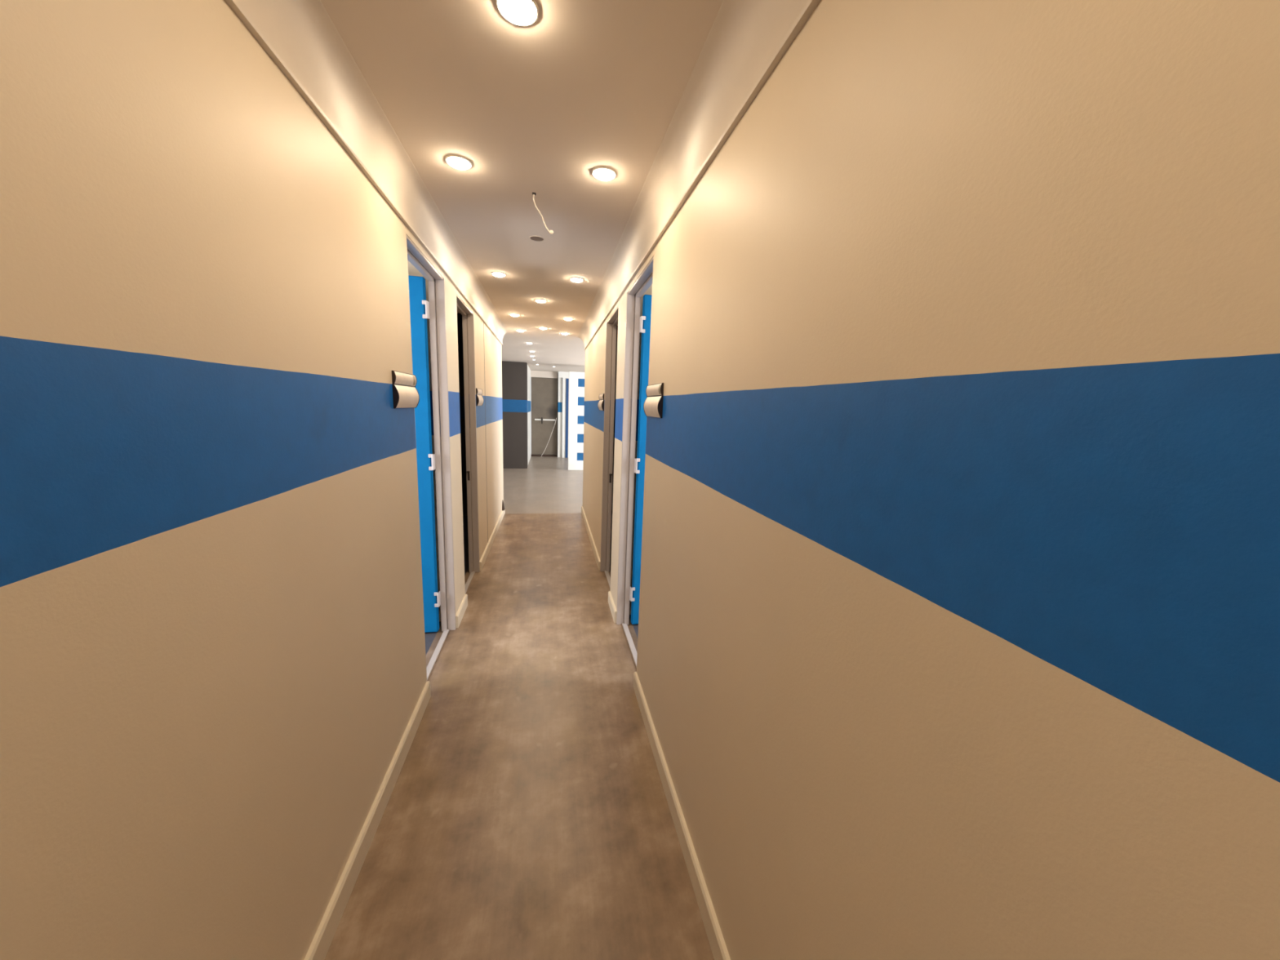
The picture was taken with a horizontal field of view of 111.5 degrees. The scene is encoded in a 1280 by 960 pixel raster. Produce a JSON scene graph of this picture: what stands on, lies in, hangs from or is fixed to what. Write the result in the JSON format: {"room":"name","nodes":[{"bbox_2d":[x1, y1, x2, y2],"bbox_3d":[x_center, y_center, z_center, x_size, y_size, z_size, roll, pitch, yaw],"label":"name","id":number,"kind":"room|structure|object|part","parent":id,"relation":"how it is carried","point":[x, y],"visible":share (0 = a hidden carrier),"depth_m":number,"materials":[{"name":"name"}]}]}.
{"room":"corridor","nodes":[
{"label":"corridor","id":0,"kind":"room"},
{"bbox_2d":[0,0,503,959],"bbox_3d":[-0.975,-0.071,1.546,0.085,2.520,8.600,0,10,-12],"label":"wall","id":1,"kind":"structure","parent":0,"point":[213,677],"depth_m":0.73,"materials":[{"name":"beige paint"}]},
{"bbox_2d":[224,0,508,344],"bbox_3d":[-0.851,-1.079,1.395,0.088,0.165,8.600,0,10,-12],"label":"crown molding","id":2,"kind":"structure","parent":1,"relation":"attached to","point":[300,37],"depth_m":1.26,"materials":[{"name":"paint"}]},
{"bbox_2d":[304,680,431,959],"bbox_3d":[-0.586,1.454,-0.098,0.016,0.085,4.756,0,10,-12],"label":"baseboard","id":3,"kind":"structure","parent":1,"relation":"attached to","point":[319,947],"depth_m":1.41,"materials":[{"name":"white wood"}]},
{"bbox_2d":[391,370,419,408],"bbox_3d":[-0.978,-0.375,1.829,0.022,0.146,0.280,0,10,-12],"label":"room sign","id":4,"kind":"object","parent":1,"relation":"attached to","point":[405,393],"visible":1,"depth_m":1.79,"materials":[{"name":"beige metal"}]},
{"bbox_3d":[-0.987,-0.378,1.827,0.004,0.140,0.276,0,10,-12],"label":"plate","id":5,"kind":"part","parent":4,"relation":"part of","materials":[{"name":"silver metal"}]},
{"bbox_3d":[-0.979,-0.421,1.821,0.008,0.047,0.272,0,10,-12],"label":"panel","id":6,"kind":"part","parent":4,"relation":"part of","materials":[{"name":"beige metal"}]},
{"bbox_3d":[-0.978,-0.349,1.833,0.017,0.089,0.272,0,10,-12],"label":"panel","id":7,"kind":"part","parent":4,"relation":"part of","materials":[{"name":"beige metal"}]},
{"bbox_2d":[406,235,456,680],"bbox_3d":[-1.454,-0.036,2.280,0.727,2.172,0.686,0,10,-12],"label":"door","id":8,"kind":"structure","parent":1,"relation":"in","point":[421,309],"depth_m":2.61,"materials":[{"name":"blue wood"}]},
{"bbox_2d":[455,594,467,627],"bbox_3d":[-1.239,0.906,3.032,0.016,0.085,0.343,0,10,-12],"label":"baseboard","id":9,"kind":"structure","parent":1,"relation":"attached to","point":[460,614],"depth_m":2.98,"materials":[{"name":"beige wood"}]},
{"bbox_2d":[456,293,479,593],"bbox_3d":[-1.345,-0.208,3.335,0.083,2.172,0.661,0,10,-12],"label":"door","id":10,"kind":"structure","parent":1,"relation":"in","point":[468,333],"depth_m":3.61,"materials":[{"name":"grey wood"}]},
{"bbox_3d":[-1.438,-0.035,3.653,0.024,0.080,0.009,0,10,-12],"label":"strike plate","id":11,"kind":"part","parent":10,"relation":"part of","materials":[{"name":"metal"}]},
{"bbox_2d":[475,387,484,405],"bbox_3d":[-1.383,-0.715,3.768,0.022,0.146,0.280,0,10,-12],"label":"room sign","id":12,"kind":"object","parent":1,"relation":"attached to","point":[479,399],"visible":1,"depth_m":3.71,"materials":[{"name":"beige metal"}]},
{"bbox_3d":[-1.384,-0.761,3.760,0.008,0.047,0.272,0,10,-12],"label":"panel","id":13,"kind":"part","parent":12,"relation":"part of","materials":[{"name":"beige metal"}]},
{"bbox_3d":[-1.383,-0.689,3.773,0.017,0.089,0.272,0,10,-12],"label":"panel","id":14,"kind":"part","parent":12,"relation":"part of","materials":[{"name":"beige metal"}]},
{"bbox_2d":[483,322,488,542],"bbox_3d":[-1.526,-0.414,4.187,0.086,2.115,0.012,0,10,-12],"label":"joint","id":15,"kind":"object","parent":1,"relation":"attached to","point":[483,322],"visible":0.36,"depth_m":4.21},
{"bbox_2d":[479,506,505,571],"bbox_3d":[-1.623,0.583,4.874,0.016,0.085,2.138,0,10,-12],"label":"baseboard","id":16,"kind":"structure","parent":1,"relation":"attached to","point":[491,539],"depth_m":4.49,"materials":[{"name":"beige wood"}]},
{"bbox_2d":[502,499,505,510],"bbox_3d":[-1.794,0.328,5.726,0.030,0.125,0.100,0,10,-12],"label":"wedge","id":17,"kind":"object","parent":1,"relation":"attached to","point":[503,504],"visible":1,"depth_m":5.71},
{"bbox_2d":[407,259,440,621],"bbox_3d":[-2.117,-0.292,2.599,1.720,2.520,0.050,0,10,-12],"label":"wall","id":18,"kind":"structure","parent":0,"point":[412,271],"depth_m":2.72,"materials":[{"name":"beige paint"}]},
{"bbox_2d":[457,313,467,515],"bbox_3d":[-2.475,-0.551,4.071,1.820,2.520,2.962,0,10,-12],"label":"wall","id":19,"kind":"structure","parent":0,"point":[460,330],"depth_m":5.48,"materials":[{"name":"brown paint"}]},
{"bbox_2d":[502,360,528,468],"bbox_3d":[-2.994,-1.521,9.846,0.865,2.550,0.380,0,10,-12],"label":"wall column","id":20,"kind":"structure","parent":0,"point":[514,374],"depth_m":9.71,"materials":[{"name":"grey paint"}]},
{"bbox_2d":[324,453,714,959],"bbox_3d":[-1.126,0.590,5.362,8.400,0.050,15.800,0,10,-12],"label":"floor","id":21,"kind":"structure","parent":0,"point":[526,815],"depth_m":1.68,"materials":[{"name":"brown concrete"}]},
{"bbox_2d":[568,371,584,470],"bbox_3d":[-1.217,-1.322,9.952,0.813,2.200,0.100,0,10,-12],"label":"panel","id":22,"kind":"object","parent":21,"relation":"on","point":[576,380],"visible":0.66,"depth_m":9.85,"materials":[{"name":"white paint"}]},
{"bbox_2d":[320,0,723,372],"bbox_3d":[-1.033,-1.786,4.965,8.400,0.060,15.800,0,10,-12],"label":"ceiling","id":23,"kind":"structure","parent":0,"point":[575,91],"depth_m":1.36,"materials":[{"name":"paint"}]},
{"bbox_2d":[444,154,472,169],"bbox_3d":[-0.674,-1.175,1.621,0.094,0.018,0.094,0,10,-12],"label":"recessed light","id":24,"kind":"object","parent":23,"relation":"in","point":[457,162],"visible":1,"depth_m":1.60,"materials":[{"name":"white"}]},
{"bbox_2d":[491,271,506,276],"bbox_3d":[-0.980,-1.421,3.022,0.094,0.018,0.094,0,10,-12],"label":"recessed light","id":25,"kind":"object","parent":23,"relation":"in","point":[495,273],"visible":1,"depth_m":3.00,"materials":[{"name":"white"}]},
{"bbox_2d":[510,313,519,316],"bbox_3d":[-1.266,-1.662,4.401,0.094,0.018,0.094,0,10,-12],"label":"recessed light","id":26,"kind":"object","parent":23,"relation":"in","point":[511,314],"visible":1,"depth_m":4.38,"materials":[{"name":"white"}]},
{"bbox_2d":[495,0,538,26],"bbox_3d":[-0.274,-1.052,0.976,0.094,0.018,0.094,0,10,-12],"label":"recessed light","id":27,"kind":"object","parent":23,"relation":"in","point":[517,12],"visible":1,"depth_m":0.97,"materials":[{"name":"white"}]},
{"bbox_2d":[529,235,543,241],"bbox_3d":[-0.554,-1.297,2.341,0.077,0.005,0.077,0,10,-12],"label":"disc","id":28,"kind":"object","parent":23,"relation":"attached to","point":[537,238],"visible":1,"depth_m":2.34,"materials":[{"name":"paint"}]},
{"bbox_2d":[535,299,546,302],"bbox_3d":[-0.856,-1.539,3.758,0.094,0.018,0.094,0,10,-12],"label":"recessed light","id":29,"kind":"object","parent":23,"relation":"in","point":[536,300],"visible":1,"depth_m":3.74,"materials":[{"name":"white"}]},
{"bbox_2d":[532,192,553,234],"bbox_3d":[-0.421,-1.149,1.878,0.099,0.151,0.032,-4,11,-34],"label":"wire","id":30,"kind":"object","parent":23,"relation":"hanging from","point":[551,232],"visible":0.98,"depth_m":1.89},
{"bbox_2d":[563,317,572,320],"bbox_3d":[-0.744,-1.658,4.498,0.094,0.018,0.094,0,10,-12],"label":"recessed light","id":31,"kind":"object","parent":23,"relation":"in","point":[565,318],"visible":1,"depth_m":4.47,"materials":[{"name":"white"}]},
{"bbox_2d":[569,277,583,282],"bbox_3d":[-0.447,-1.409,3.077,0.094,0.018,0.094,0,10,-12],"label":"recessed light","id":32,"kind":"object","parent":23,"relation":"in","point":[574,279],"visible":1,"depth_m":3.06,"materials":[{"name":"white"}]},
{"bbox_2d":[591,166,616,180],"bbox_3d":[-0.137,-1.160,1.660,0.094,0.018,0.094,0,10,-12],"label":"recessed light","id":33,"kind":"object","parent":23,"relation":"in","point":[602,173],"visible":1,"depth_m":1.64,"materials":[{"name":"white"}]},
{"bbox_2d":[527,364,530,463],"bbox_3d":[-4.587,-1.747,10.734,3.608,2.520,2.050,0,10,-12],"label":"wall","id":34,"kind":"structure","parent":0,"point":[528,368],"depth_m":10.83,"materials":[{"name":"white paint"}]},
{"bbox_2d":[530,370,558,425],"bbox_3d":[-2.654,-1.923,12.241,0.792,2.520,0.180,0,10,-12],"label":"wall","id":35,"kind":"structure","parent":0,"point":[540,374],"depth_m":11.99,"materials":[{"name":"paint"}]},
{"bbox_2d":[530,373,558,457],"bbox_3d":[-2.663,-1.807,12.156,0.733,2.320,0.180,0,10,-12],"label":"door","id":36,"kind":"structure","parent":35,"relation":"in","point":[544,391],"depth_m":12.19,"materials":[{"name":"grey metal"}]},
{"bbox_3d":[-2.724,-0.693,12.380,0.714,0.045,0.080,0,10,-12],"label":"sill","id":37,"kind":"part","parent":36,"relation":"part of","materials":[{"name":"grey metal"}]},
{"bbox_2d":[557,377,562,457],"bbox_3d":[-2.257,-1.911,12.264,0.105,2.520,0.300,0,10,-12],"label":"wall","id":38,"kind":"structure","parent":0,"point":[560,380],"depth_m":12.15,"materials":[{"name":"white paint"}]},
{"bbox_2d":[561,391,562,436],"bbox_3d":[-2.202,-1.749,12.283,0.012,2.200,0.220,0,10,-12],"label":"wall","id":39,"kind":"structure","parent":0,"point":[562,392],"depth_m":12.16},
{"bbox_2d":[558,371,568,457],"bbox_3d":[-0.416,-1.898,12.620,3.855,2.520,0.360,0,10,-12],"label":"wall","id":40,"kind":"structure","parent":0,"point":[563,375],"depth_m":12.07,"materials":[{"name":"white paint"}]},
{"bbox_2d":[564,378,568,457],"bbox_3d":[-2.030,-1.705,12.117,0.070,2.180,0.025,0,10,-12],"label":"vertical strip","id":41,"kind":"object","parent":40,"relation":"attached to","point":[566,380],"visible":1,"depth_m":12.09,"materials":[{"name":"paint"}]},
{"bbox_2d":[611,325,617,513],"bbox_3d":[0.532,-0.533,4.667,1.850,2.520,3.029,0,10,-12],"label":"wall","id":42,"kind":"structure","parent":0,"point":[617,326],"depth_m":5.88,"materials":[{"name":"brown paint"}]},
{"bbox_2d":[629,284,652,614],"bbox_3d":[0.799,-0.268,3.142,1.750,2.520,0.050,0,10,-12],"label":"wall","id":43,"kind":"structure","parent":0,"point":[649,291],"depth_m":2.93,"materials":[{"name":"beige paint"}]},
{"bbox_2d":[582,0,1279,959],"bbox_3d":[0.146,-0.066,1.781,0.085,2.520,8.600,0,10,-12],"label":"wall","id":44,"kind":"structure","parent":0,"point":[958,638],"depth_m":0.48,"materials":[{"name":"beige paint"}]},
{"bbox_2d":[581,506,600,570],"bbox_3d":[-0.592,0.596,5.042,0.016,0.085,2.233,0,10,-12],"label":"baseboard","id":45,"kind":"structure","parent":44,"relation":"attached to","point":[589,534],"depth_m":4.65,"materials":[{"name":"beige wood"}]},
{"bbox_2d":[597,393,604,410],"bbox_3d":[-0.350,-0.696,3.899,0.022,0.146,0.300,0,10,-12],"label":"room sign","id":46,"kind":"object","parent":44,"relation":"attached to","point":[601,403],"visible":0.99,"depth_m":3.85,"materials":[{"name":"beige metal"}]},
{"bbox_3d":[-0.352,-0.670,3.903,0.017,0.089,0.292,0,10,-12],"label":"panel","id":47,"kind":"part","parent":46,"relation":"part of","materials":[{"name":"beige metal"}]},
{"bbox_2d":[600,306,618,588],"bbox_3d":[-0.216,-0.189,3.489,0.083,2.172,0.635,0,10,-12],"label":"door","id":48,"kind":"structure","parent":44,"relation":"in","point":[611,323],"depth_m":3.76,"materials":[{"name":"grey wood"}]},
{"bbox_2d":[608,591,617,622],"bbox_3d":[-0.203,0.922,3.180,0.016,0.085,0.341,0,10,-12],"label":"baseboard","id":49,"kind":"structure","parent":44,"relation":"attached to","point":[612,607],"depth_m":3.14,"materials":[{"name":"beige wood"}]},
{"bbox_2d":[616,256,653,667],"bbox_3d":[0.303,-0.017,2.578,0.727,2.172,0.692,0,10,-12],"label":"door","id":50,"kind":"structure","parent":44,"relation":"in","point":[642,323],"depth_m":2.79,"materials":[{"name":"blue wood"}]},
{"bbox_2d":[643,382,663,417],"bbox_3d":[0.057,-0.355,1.950,0.022,0.146,0.284,0,10,-12],"label":"room sign","id":51,"kind":"object","parent":44,"relation":"attached to","point":[653,403],"visible":1,"depth_m":1.91,"materials":[{"name":"beige metal"}]},
{"bbox_3d":[0.055,-0.329,1.954,0.017,0.089,0.276,0,10,-12],"label":"panel","id":52,"kind":"part","parent":51,"relation":"part of","materials":[{"name":"beige metal"}]},
{"bbox_3d":[0.061,-0.401,1.943,0.008,0.047,0.276,0,10,-12],"label":"panel","id":53,"kind":"part","parent":51,"relation":"part of","materials":[{"name":"beige metal"}]},
{"bbox_3d":[0.066,-0.358,1.952,0.004,0.140,0.280,0,10,-12],"label":"plate","id":54,"kind":"part","parent":51,"relation":"part of","materials":[{"name":"silver metal"}]},
{"bbox_2d":[633,671,730,959],"bbox_3d":[0.444,1.464,0.081,0.016,0.085,4.683,0,10,-12],"label":"baseboard","id":55,"kind":"structure","parent":44,"relation":"attached to","point":[716,940],"depth_m":1.46,"materials":[{"name":"beige wood"}]},
{"bbox_2d":[577,0,820,350],"bbox_3d":[0.095,-1.075,1.594,0.100,0.165,8.600,0,10,-12],"label":"crown molding","id":56,"kind":"structure","parent":44,"relation":"attached to","point":[746,40],"depth_m":1.21,"materials":[{"name":"paint"}]}
]}

